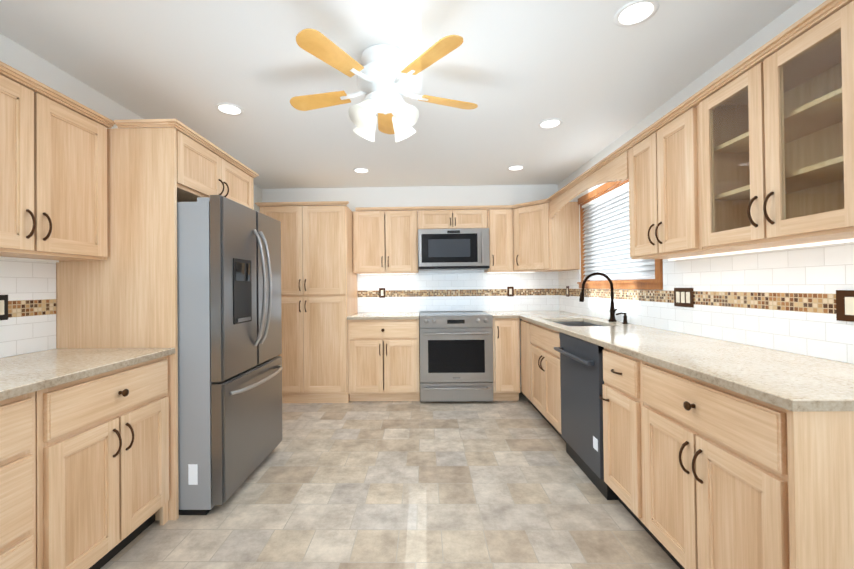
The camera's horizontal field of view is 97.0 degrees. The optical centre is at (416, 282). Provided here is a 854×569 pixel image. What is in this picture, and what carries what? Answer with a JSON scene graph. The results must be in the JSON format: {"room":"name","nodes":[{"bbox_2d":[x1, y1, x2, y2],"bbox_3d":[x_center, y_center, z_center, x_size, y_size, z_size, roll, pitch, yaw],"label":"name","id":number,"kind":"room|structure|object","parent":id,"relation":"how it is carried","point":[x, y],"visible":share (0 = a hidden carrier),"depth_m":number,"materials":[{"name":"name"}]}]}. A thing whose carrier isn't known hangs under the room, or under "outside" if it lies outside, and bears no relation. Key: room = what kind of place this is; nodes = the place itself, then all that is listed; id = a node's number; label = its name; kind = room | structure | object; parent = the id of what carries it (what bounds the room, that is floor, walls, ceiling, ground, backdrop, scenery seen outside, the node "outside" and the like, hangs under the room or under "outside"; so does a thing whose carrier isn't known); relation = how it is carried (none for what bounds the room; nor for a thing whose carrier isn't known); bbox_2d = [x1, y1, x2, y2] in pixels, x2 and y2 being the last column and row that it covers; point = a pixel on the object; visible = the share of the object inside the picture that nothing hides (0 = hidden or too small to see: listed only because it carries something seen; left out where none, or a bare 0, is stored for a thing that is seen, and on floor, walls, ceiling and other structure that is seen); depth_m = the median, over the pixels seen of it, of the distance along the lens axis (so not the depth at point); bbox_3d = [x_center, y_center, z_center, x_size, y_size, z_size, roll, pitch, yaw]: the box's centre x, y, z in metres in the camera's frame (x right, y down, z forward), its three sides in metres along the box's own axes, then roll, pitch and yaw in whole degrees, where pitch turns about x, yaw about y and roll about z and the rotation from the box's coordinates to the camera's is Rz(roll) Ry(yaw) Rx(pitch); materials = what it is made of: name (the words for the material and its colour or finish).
{"room":"kitchen","nodes":[
{"label":"kitchen","id":0,"kind":"room"},
{"bbox_2d":[0,33,261,211],"bbox_3d":[-2.016,0.041,1.276,0.120,2.440,6.700,-1,0,1],"label":"wall","id":1,"kind":"structure","parent":0,"point":[17,56],"depth_m":2.08,"materials":[{"name":"white paint"}]},
{"bbox_2d":[0,259,55,357],"bbox_3d":[-1.961,0.105,0.657,0.009,0.468,2.726,-1,0,1],"label":"backsplash","id":2,"kind":"structure","parent":1,"relation":"attached to","point":[28,288],"depth_m":1.88,"materials":[{"name":"tile"}]},
{"bbox_2d":[0,295,7,319],"bbox_3d":[-1.931,0.114,1.724,0.008,0.118,0.115,-1,0,1],"label":"electrical outlet","id":3,"kind":"object","parent":2,"relation":"attached to","point":[3,307],"visible":1,"depth_m":1.76,"materials":[{"name":"black plastic"}]},
{"bbox_2d":[0,75,106,260],"bbox_3d":[-1.782,-0.477,1.635,0.340,0.707,0.777,-1,0,1],"label":"upper cabinet","id":4,"kind":"object","parent":1,"relation":"attached to","point":[53,180],"visible":1,"depth_m":1.70,"materials":[{"name":"brown wood"}]},
{"bbox_2d":[0,61,258,177],"bbox_3d":[-1.623,-0.852,1.336,0.680,0.032,3.320,-1,0,1],"label":"crown molding","id":5,"kind":"structure","parent":1,"relation":"attached to","point":[23,79],"depth_m":1.99,"materials":[{"name":"brown wood"}]},
{"bbox_2d":[101,387,679,568],"bbox_3d":[-0.138,1.265,1.229,3.850,0.050,6.940,-1,0,1],"label":"floor","id":6,"kind":"structure","parent":0,"point":[429,485],"depth_m":2.11,"materials":[{"name":"tile"}]},
{"bbox_2d":[0,392,35,568],"bbox_3d":[-1.617,0.814,1.095,0.664,0.882,0.465,-1,0,1],"label":"base cabinet","id":7,"kind":"object","parent":6,"relation":"on","point":[17,487],"visible":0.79,"depth_m":1.25,"materials":[{"name":"brown wood"}]},
{"bbox_2d":[35,356,168,568],"bbox_3d":[-1.605,0.819,1.670,0.665,0.882,0.677,-1,0,1],"label":"base cabinet","id":8,"kind":"object","parent":6,"relation":"on","point":[102,469],"visible":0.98,"depth_m":1.57,"materials":[{"name":"brown wood"}]},
{"bbox_2d":[56,127,253,519],"bbox_3d":[-1.585,0.221,2.487,0.685,2.092,0.940,-1,0,1],"label":"surround","id":9,"kind":"object","parent":6,"relation":"on","point":[124,295],"visible":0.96,"depth_m":2.02,"materials":[{"name":"brown wood"}]},
{"bbox_2d":[177,195,282,514],"bbox_3d":[-1.427,0.397,2.469,0.938,1.735,0.846,-1,0,1],"label":"refrigerator","id":10,"kind":"object","parent":6,"relation":"on","point":[230,367],"visible":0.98,"depth_m":2.06,"materials":[{"name":"grey metal"}]},
{"bbox_2d":[260,205,357,402],"bbox_3d":[-1.192,0.231,4.274,0.925,2.092,0.665,-1,0,1],"label":"pantry cabinet","id":11,"kind":"object","parent":6,"relation":"on","point":[318,291],"visible":0.88,"depth_m":3.98,"materials":[{"name":"brown wood"}]},
{"bbox_2d":[255,201,512,210],"bbox_3d":[-0.305,-0.843,4.126,2.788,0.032,0.375,-1,0,1],"label":"crown molding","id":12,"kind":"structure","parent":11,"relation":"attached to","point":[320,203],"depth_m":4.25,"materials":[{"name":"brown wood"}]},
{"bbox_2d":[348,315,419,400],"bbox_3d":[-0.343,0.827,4.253,0.752,0.882,0.665,-1,0,1],"label":"base cabinet","id":13,"kind":"object","parent":6,"relation":"on","point":[383,359],"visible":1,"depth_m":3.96,"materials":[{"name":"brown wood"}]},
{"bbox_2d":[347,312,419,319],"bbox_3d":[-0.348,0.368,4.263,0.752,0.031,0.653,-1,0,1],"label":"countertop","id":14,"kind":"structure","parent":13,"relation":"on","point":[381,315],"depth_m":4.03,"materials":[{"name":"stone"}]},
{"bbox_2d":[419,311,492,401],"bbox_3d":[0.416,0.796,4.197,0.756,0.925,0.688,-1,0,1],"label":"range","id":15,"kind":"object","parent":6,"relation":"on","point":[456,356],"visible":1,"depth_m":3.92,"materials":[{"name":"silver metal"}]},
{"bbox_2d":[492,318,520,400],"bbox_3d":[0.944,0.812,4.228,0.284,0.882,0.665,-1,0,1],"label":"base cabinet","id":16,"kind":"object","parent":6,"relation":"on","point":[506,359],"visible":0.85,"depth_m":3.94,"materials":[{"name":"brown wood"}]},
{"bbox_2d":[520,319,539,412],"bbox_3d":[1.395,0.803,3.754,0.630,0.882,0.331,-1,0,1],"label":"base cabinet","id":17,"kind":"object","parent":6,"relation":"on","point":[525,362],"visible":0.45,"depth_m":3.74,"materials":[{"name":"brown wood"}]},
{"bbox_2d":[530,321,583,441],"bbox_3d":[1.366,0.799,3.176,0.665,0.882,0.815,-1,0,1],"label":"base cabinet","id":18,"kind":"object","parent":6,"relation":"on","point":[545,371],"visible":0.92,"depth_m":3.12,"materials":[{"name":"brown wood"}]},
{"bbox_2d":[483,311,853,411],"bbox_3d":[1.227,0.339,2.778,0.917,0.031,3.561,-1,0,1],"label":"countertop","id":19,"kind":"structure","parent":18,"relation":"on","point":[793,382],"depth_m":1.50,"materials":[{"name":"stone"}]},
{"bbox_2d":[555,322,601,325],"bbox_3d":[1.341,0.455,3.157,0.414,0.194,0.704,-1,0,1],"label":"sink","id":20,"kind":"object","parent":19,"relation":"in","point":[577,324],"visible":0.02,"depth_m":3.49,"materials":[{"name":"silver metal"}]},
{"bbox_2d":[579,272,616,321],"bbox_3d":[1.512,0.116,3.134,0.304,0.412,0.109,-1,0,1],"label":"faucet","id":21,"kind":"object","parent":19,"relation":"on","point":[612,310],"visible":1,"depth_m":3.15,"materials":[{"name":"black metal"}]},
{"bbox_2d":[616,312,628,323],"bbox_3d":[1.606,0.275,2.953,0.094,0.089,0.044,-1,0,1],"label":"soap dispenser","id":22,"kind":"object","parent":19,"relation":"on","point":[625,319],"visible":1,"depth_m":2.94,"materials":[{"name":"black metal"}]},
{"bbox_2d":[554,333,617,499],"bbox_3d":[1.328,0.795,2.454,0.672,0.878,0.620,-1,0,1],"label":"dishwasher","id":23,"kind":"object","parent":6,"relation":"on","point":[581,368],"visible":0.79,"depth_m":2.37,"materials":[{"name":"grey metal"}]},
{"bbox_2d":[599,347,660,546],"bbox_3d":[1.346,0.789,1.949,0.658,0.882,0.380,-1,0,1],"label":"base cabinet","id":24,"kind":"object","parent":6,"relation":"on","point":[623,402],"visible":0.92,"depth_m":1.91,"materials":[{"name":"brown wood"}]},
{"bbox_2d":[642,361,789,568],"bbox_3d":[1.331,0.784,1.394,0.665,0.882,0.720,-1,0,1],"label":"base cabinet","id":25,"kind":"object","parent":6,"relation":"on","point":[715,479],"visible":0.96,"depth_m":1.32,"materials":[{"name":"brown wood"}]},
{"bbox_2d":[787,410,853,568],"bbox_3d":[1.341,0.781,1.023,0.630,0.882,0.018,-1,0,1],"label":"base cabinet","id":26,"kind":"object","parent":6,"relation":"on","point":[821,482],"depth_m":1.02,"materials":[{"name":"brown wood"}]},
{"bbox_3d":[-1.644,0.803,-0.308,0.665,0.882,0.800,-1,0,1],"label":"base cabinet","id":27,"kind":"object","parent":6,"relation":"on","visible":0},
{"bbox_2d":[0,348,174,400],"bbox_3d":[-1.636,0.352,0.650,0.653,0.031,2.727,-1,0,1],"label":"countertop","id":28,"kind":"structure","parent":27,"relation":"on","point":[23,374],"depth_m":1.59,"materials":[{"name":"stone"}]},
{"bbox_2d":[0,0,798,188],"bbox_3d":[-0.165,-1.224,1.250,3.850,0.050,6.940,-1,0,1],"label":"ceiling","id":29,"kind":"structure","parent":0,"point":[593,77],"depth_m":2.11,"materials":[{"name":"white paint"}]},
{"bbox_2d":[215,103,243,114],"bbox_3d":[-1.264,-1.173,2.552,0.175,0.006,0.175,-1,0,1],"label":"recessed light","id":30,"kind":"object","parent":29,"relation":"in","point":[229,108],"visible":1,"depth_m":2.55,"materials":[{"name":"white plastic"}]},
{"bbox_2d":[353,168,369,172],"bbox_3d":[-0.577,-1.169,3.928,0.175,0.006,0.175,-1,0,1],"label":"recessed light","id":31,"kind":"object","parent":29,"relation":"in","point":[361,170],"visible":1,"depth_m":3.92,"materials":[{"name":"white plastic"}]},
{"bbox_2d":[290,28,477,141],"bbox_3d":[-0.182,-0.986,2.035,1.062,0.412,1.035,-1,0,1],"label":"ceiling fan","id":32,"kind":"object","parent":29,"relation":"hanging from","point":[383,74],"visible":1,"depth_m":1.90,"materials":[{"name":"white metal"}]},
{"bbox_2d":[507,165,524,170],"bbox_3d":[1.023,-1.187,3.897,0.175,0.006,0.175,-1,0,1],"label":"recessed light","id":33,"kind":"object","parent":29,"relation":"in","point":[515,167],"visible":1,"depth_m":3.88,"materials":[{"name":"white plastic"}]},
{"bbox_2d":[538,118,562,128],"bbox_3d":[1.002,-1.196,2.837,0.175,0.006,0.175,-1,0,1],"label":"recessed light","id":34,"kind":"object","parent":29,"relation":"in","point":[550,123],"visible":1,"depth_m":2.83,"materials":[{"name":"white plastic"}]},
{"bbox_2d":[614,0,658,26],"bbox_3d":[0.979,-1.205,1.687,0.175,0.006,0.175,-1,0,1],"label":"recessed light","id":35,"kind":"object","parent":29,"relation":"in","point":[634,12],"visible":1,"depth_m":1.68,"materials":[{"name":"white plastic"}]},
{"bbox_2d":[262,184,558,386],"bbox_3d":[-0.084,0.048,4.649,3.850,2.440,0.120,-1,0,1],"label":"wall","id":36,"kind":"structure","parent":0,"point":[485,195],"depth_m":4.59,"materials":[{"name":"white paint"}]},
{"bbox_2d":[352,210,417,273],"bbox_3d":[-0.358,-0.469,4.426,0.744,0.707,0.340,-1,0,1],"label":"upper cabinet","id":37,"kind":"object","parent":36,"relation":"attached to","point":[384,242],"visible":1,"depth_m":4.30,"materials":[{"name":"brown wood"}]},
{"bbox_2d":[360,273,414,274],"bbox_3d":[-0.348,-0.108,4.531,0.660,0.010,0.025,-1,0,1],"label":"led light","id":38,"kind":"object","parent":37,"relation":"attached to","point":[386,273],"depth_m":4.52,"materials":[{"name":"white plastic"}]},
{"bbox_2d":[418,209,486,228],"bbox_3d":[0.410,-0.718,4.416,0.790,0.227,0.334,-1,0,1],"label":"upper cabinet","id":39,"kind":"object","parent":36,"relation":"attached to","point":[448,219],"visible":0.96,"depth_m":4.28,"materials":[{"name":"brown wood"}]},
{"bbox_2d":[418,228,489,270],"bbox_3d":[0.412,-0.378,4.348,0.782,0.447,0.455,-1,0,1],"label":"microwave","id":40,"kind":"object","parent":39,"relation":"attached to","point":[454,249],"visible":1,"depth_m":4.16,"materials":[{"name":"grey metal"}]},
{"bbox_2d":[357,272,558,311],"bbox_3d":[0.494,0.111,4.570,2.429,0.468,0.009,-1,0,1],"label":"backsplash","id":41,"kind":"structure","parent":36,"relation":"attached to","point":[481,291],"depth_m":4.57,"materials":[{"name":"tile"}]},
{"bbox_2d":[379,288,384,297],"bbox_3d":[-0.420,0.121,4.580,0.076,0.118,0.008,-1,0,1],"label":"electrical outlet","id":42,"kind":"object","parent":41,"relation":"attached to","point":[381,290],"depth_m":4.58,"materials":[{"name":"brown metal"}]},
{"bbox_2d":[507,287,513,295],"bbox_3d":[1.130,0.104,4.549,0.076,0.118,0.008,-1,0,1],"label":"electrical outlet","id":43,"kind":"object","parent":41,"relation":"attached to","point":[510,291],"depth_m":4.55,"materials":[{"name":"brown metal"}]},
{"bbox_2d":[484,209,512,271],"bbox_3d":[0.953,-0.484,4.401,0.283,0.707,0.340,-1,0,1],"label":"upper cabinet","id":44,"kind":"object","parent":36,"relation":"attached to","point":[500,224],"visible":0.96,"depth_m":4.27,"materials":[{"name":"brown wood"}]},
{"bbox_2d":[512,202,579,271],"bbox_3d":[1.401,-0.490,4.257,0.610,0.707,0.610,-1,0,1],"label":"upper cabinet","id":45,"kind":"object","parent":36,"relation":"attached to","point":[543,241],"visible":1,"depth_m":3.99,"materials":[{"name":"brown wood"}]},
{"bbox_2d":[487,272,534,272],"bbox_3d":[1.124,-0.124,4.502,0.561,0.010,0.025,-1,0,1],"label":"led light","id":46,"kind":"object","parent":45,"relation":"attached to","point":[487,272],"depth_m":4.49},
{"bbox_2d":[512,199,548,208],"bbox_3d":[1.240,-0.860,4.110,0.070,0.032,0.520,0,-1,-44],"label":"crown molding","id":47,"kind":"structure","parent":45,"relation":"attached to","point":[537,202],"depth_m":4.09,"materials":[{"name":"brown wood"}]},
{"bbox_2d":[558,0,825,289],"bbox_3d":[1.713,0.000,1.203,0.120,2.440,6.700,-1,0,1],"label":"wall","id":48,"kind":"structure","parent":0,"point":[794,13],"depth_m":2.16,"materials":[{"name":"white paint"}]},
{"bbox_2d":[577,179,662,289],"bbox_3d":[1.731,-0.416,3.252,0.154,0.935,1.370,-1,0,1],"label":"window","id":49,"kind":"structure","parent":48,"relation":"in","point":[656,283],"depth_m":3.30,"materials":[{"name":"brown wood"}]},
{"bbox_2d":[582,182,654,279],"bbox_3d":[1.719,-0.418,3.282,0.040,0.770,1.250,-1,0,1],"label":"window blinds","id":50,"kind":"object","parent":49,"relation":"attached to","point":[607,247],"visible":0.56,"depth_m":3.33,"materials":[{"name":"white plastic"}]},
{"bbox_2d":[628,105,744,258],"bbox_3d":[1.493,-0.509,2.132,0.340,0.707,0.620,-1,0,1],"label":"upper cabinet","id":51,"kind":"object","parent":48,"relation":"attached to","point":[664,196],"visible":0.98,"depth_m":2.06,"materials":[{"name":"brown wood"}]},
{"bbox_2d":[550,151,628,218],"bbox_3d":[1.387,-0.762,3.191,0.020,0.181,1.487,-1,0,1],"label":"valance","id":52,"kind":"object","parent":51,"relation":"attached to","point":[615,169],"visible":0.98,"depth_m":2.85,"materials":[{"name":"brown wood"}]},
{"bbox_2d":[558,242,853,363],"bbox_3d":[1.673,0.081,2.482,0.009,0.468,4.138,-1,0,1],"label":"backsplash","id":53,"kind":"structure","parent":48,"relation":"attached to","point":[782,300],"depth_m":1.86,"materials":[{"name":"tile"}]},
{"bbox_2d":[566,286,568,296],"bbox_3d":[1.699,0.096,4.253,0.008,0.118,0.076,-1,0,1],"label":"electrical outlet","id":54,"kind":"object","parent":53,"relation":"attached to","point":[567,287],"depth_m":4.25,"materials":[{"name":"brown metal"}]},
{"bbox_2d":[674,288,693,307],"bbox_3d":[1.662,0.089,2.354,0.008,0.118,0.168,-1,0,1],"label":"light switch","id":55,"kind":"object","parent":53,"relation":"attached to","point":[683,297],"depth_m":2.35,"materials":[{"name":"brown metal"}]},
{"bbox_2d":[836,290,853,321],"bbox_3d":[1.642,0.086,1.383,0.008,0.118,0.190,-1,0,1],"label":"electrical outlet","id":56,"kind":"object","parent":53,"relation":"attached to","point":[844,298],"depth_m":1.45,"materials":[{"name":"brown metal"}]},
{"bbox_2d":[699,0,853,249],"bbox_3d":[1.480,-0.514,1.462,0.340,0.707,0.710,-1,0,1],"label":"upper cabinet","id":57,"kind":"object","parent":48,"relation":"attached to","point":[777,149],"visible":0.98,"depth_m":1.48,"materials":[{"name":"brown wood"}]},
{"bbox_3d":[-1.798,-0.483,0.851,0.340,0.707,0.780,-1,0,1],"label":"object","id":58,"kind":"object","parent":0,"visible":0},
{"bbox_2d":[0,256,58,261],"bbox_3d":[-1.902,-0.121,0.950,0.020,0.010,2.050,-1,0,1],"label":"led","id":59,"kind":"object","parent":58,"relation":"attached to","point":[25,259],"visible":0.8,"depth_m":1.83,"materials":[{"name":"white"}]},
{"bbox_3d":[1.465,-0.520,0.702,0.340,0.707,0.800,-1,0,1],"label":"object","id":60,"kind":"object","parent":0,"visible":0},
{"bbox_2d":[547,0,852,201],"bbox_3d":[1.349,-0.878,2.131,0.050,0.032,3.648,-1,0,1],"label":"crown molding","id":61,"kind":"structure","parent":60,"relation":"attached to","point":[811,19],"depth_m":1.59,"materials":[{"name":"brown wood"}]},
{"bbox_2d":[668,238,853,260],"bbox_3d":[1.590,-0.156,1.377,0.025,0.010,2.040,-1,0,1],"label":"led light","id":62,"kind":"object","parent":60,"relation":"attached to","point":[795,246],"visible":0.88,"depth_m":1.68,"materials":[{"name":"white plastic"}]}
]}

